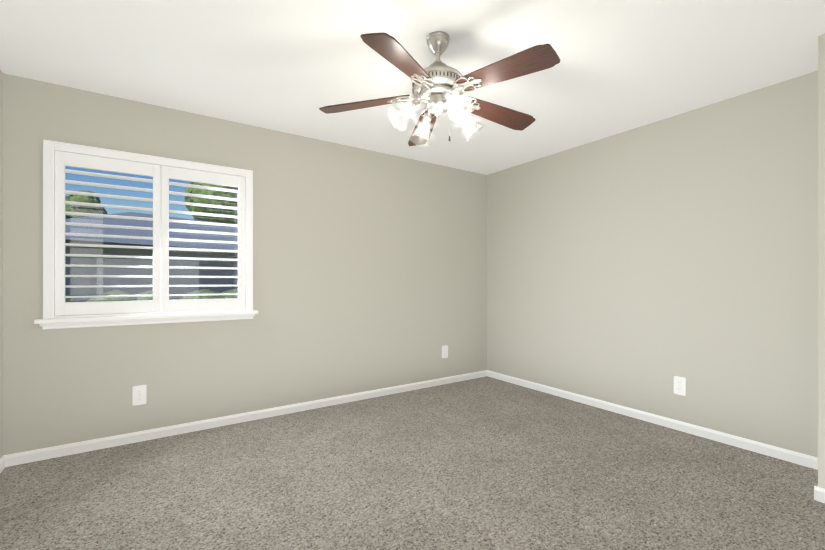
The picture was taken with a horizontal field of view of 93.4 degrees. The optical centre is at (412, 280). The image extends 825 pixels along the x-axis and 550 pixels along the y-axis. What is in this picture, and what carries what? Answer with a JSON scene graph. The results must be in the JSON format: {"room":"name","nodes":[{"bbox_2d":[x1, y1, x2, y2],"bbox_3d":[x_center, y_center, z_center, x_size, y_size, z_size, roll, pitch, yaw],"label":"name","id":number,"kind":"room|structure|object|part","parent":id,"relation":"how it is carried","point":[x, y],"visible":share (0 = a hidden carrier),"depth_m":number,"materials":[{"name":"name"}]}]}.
{"room":"empty bedroom","nodes":[
{"label":"empty bedroom","id":0,"kind":"room"},
{"bbox_2d":[0,70,2,457],"bbox_3d":[-1.477,-0.070,0.664,0.150,2.500,4.250,0,0,-34],"label":"wall","id":1,"kind":"structure","parent":0,"point":[1,263],"depth_m":2.45,"materials":[{"name":"grey paint"}]},
{"bbox_2d":[0,456,4,472],"bbox_3d":[-1.451,1.144,0.772,0.013,0.072,4.100,0,0,-34],"label":"baseboard","id":2,"kind":"structure","parent":1,"relation":"attached to","point":[2,462],"depth_m":2.42,"materials":[{"name":"white wood"}]},
{"bbox_2d":[3,73,486,454],"bbox_3d":[-0.878,-0.070,3.717,4.550,2.500,0.150,0,0,-34],"label":"wall","id":3,"kind":"structure","parent":0,"point":[369,270],"depth_m":3.37,"materials":[{"name":"grey paint"}]},
{"bbox_2d":[132,385,145,404],"bbox_3d":[-2.009,0.840,2.862,0.084,0.140,0.007,0,0,-34],"label":"electrical outlet","id":4,"kind":"object","parent":3,"relation":"attached to","point":[138,395],"visible":1,"depth_m":2.86,"materials":[{"name":"white plastic"}]},
{"bbox_2d":[34,139,257,329],"bbox_3d":[-1.897,-0.305,2.934,1.375,1.250,0.112,0,0,-34],"label":"window unit","id":5,"kind":"structure","parent":3,"relation":"in","point":[50,147],"depth_m":2.87,"materials":[{"name":"white wood"}]},
{"bbox_3d":[-1.905,-0.320,2.946,1.192,1.106,0.059,0,0,-34],"label":"window unit","id":6,"kind":"part","parent":5,"relation":"part of","materials":[{"name":"white wood"}]},
{"bbox_2d":[65,167,238,301],"bbox_3d":[-1.962,-0.312,3.031,1.195,1.125,0.050,0,0,-34],"label":"window pane","id":7,"kind":"structure","parent":3,"relation":"in","point":[238,244],"depth_m":2.98,"materials":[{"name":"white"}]},
{"bbox_3d":[-1.962,-0.320,3.031,1.125,1.040,0.006,0,0,-34],"label":"window unit","id":8,"kind":"part","parent":7,"relation":"part of","materials":[{"name":"clear glass"}]},
{"bbox_2d":[3,370,486,466],"bbox_3d":[-0.833,1.144,3.650,4.250,0.072,0.013,0,0,-34],"label":"baseboard","id":9,"kind":"structure","parent":3,"relation":"attached to","point":[63,450],"depth_m":3.10,"materials":[{"name":"white wood"}]},
{"bbox_2d":[442,345,447,357],"bbox_3d":[0.373,0.812,4.464,0.084,0.140,0.007,0,0,-34],"label":"electrical outlet","id":10,"kind":"object","parent":3,"relation":"attached to","point":[444,351],"visible":1,"depth_m":4.46,"materials":[{"name":"white plastic"}]},
{"bbox_2d":[0,376,824,549],"bbox_3d":[0.307,1.240,1.954,4.550,0.120,4.400,0,0,-34],"label":"floor","id":11,"kind":"structure","parent":0,"point":[486,463],"depth_m":2.23,"materials":[{"name":"grey carpet"}]},
{"bbox_2d":[0,0,824,174],"bbox_3d":[0.307,-1.380,1.954,4.550,0.120,4.400,0,0,-34],"label":"ceiling","id":12,"kind":"structure","parent":0,"point":[290,66],"depth_m":2.30,"materials":[{"name":"white paint"}]},
{"bbox_2d":[319,31,559,146],"bbox_3d":[0.174,-1.032,2.116,1.259,0.576,1.276,0,0,-34],"label":"ceiling fan","id":13,"kind":"object","parent":12,"relation":"hanging from","point":[439,88],"visible":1,"depth_m":2.01,"materials":[{"name":"brown wood"}]},
{"bbox_2d":[487,71,817,457],"bbox_3d":[2.175,-0.070,3.119,0.150,2.500,4.250,0,0,-34],"label":"wall","id":14,"kind":"structure","parent":0,"point":[639,268],"depth_m":3.08,"materials":[{"name":"grey paint"}]},
{"bbox_2d":[487,370,817,469],"bbox_3d":[1.753,1.144,3.600,0.013,0.072,2.980,0,0,-34],"label":"baseboard","id":15,"kind":"structure","parent":14,"relation":"attached to","point":[774,452],"depth_m":3.07,"materials":[{"name":"white wood"}]},
{"bbox_2d":[674,376,685,395],"bbox_3d":[2.111,0.828,3.072,0.007,0.140,0.084,0,0,-34],"label":"electrical outlet","id":16,"kind":"object","parent":14,"relation":"attached to","point":[679,385],"visible":1,"depth_m":3.07,"materials":[{"name":"white plastic"}]},
{"bbox_2d":[818,33,824,488],"bbox_3d":[2.699,-0.070,1.766,0.490,2.500,1.120,0,0,-34],"label":"wall","id":17,"kind":"structure","parent":0,"point":[821,261],"depth_m":2.08,"materials":[{"name":"grey paint"}]},
{"bbox_2d":[814,486,824,502],"bbox_3d":[2.486,1.144,1.631,0.013,0.072,1.133,0,0,-34],"label":"baseboard return","id":18,"kind":"object","parent":17,"relation":"attached to","point":[819,494],"visible":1,"depth_m":2.08,"materials":[{"name":"white wood"}]},
{"label":"outside","id":19,"kind":"structure","parent":0,"visible":0},
{"bbox_3d":[-26.130,1.730,38.868,120.000,0.200,86.330,0,0,-34],"label":"lawn","id":20,"kind":"structure","parent":19,"visible":0},
{"bbox_2d":[65,190,106,218],"bbox_3d":[-15.810,-1.288,18.068,2.899,5.829,2.811,0,0,-34],"label":"tree","id":21,"kind":"object","parent":20,"relation":"on","point":[75,208],"depth_m":17.72,"materials":[{"name":"green plant"}]},
{"bbox_2d":[65,288,237,301],"bbox_3d":[-4.680,0.877,11.634,1.426,1.485,17.268,0,0,36],"label":"hedge","id":22,"kind":"object","parent":20,"relation":"on","point":[117,292],"depth_m":9.24,"materials":[{"name":"green plant"}]},
{"bbox_2d":[65,212,237,301],"bbox_3d":[-7.744,-0.435,16.844,8.900,4.030,16.500,0,0,36],"label":"house","id":23,"kind":"structure","parent":20,"relation":"on","point":[128,261],"depth_m":10.90,"materials":[{"name":"grey"}]},
{"bbox_2d":[184,182,237,223],"bbox_3d":[-11.476,-2.552,24.785,5.150,8.355,5.962,0,0,-34],"label":"tree","id":24,"kind":"object","parent":20,"relation":"on","point":[212,202],"depth_m":22.16,"materials":[{"name":"green plant"}]}
]}

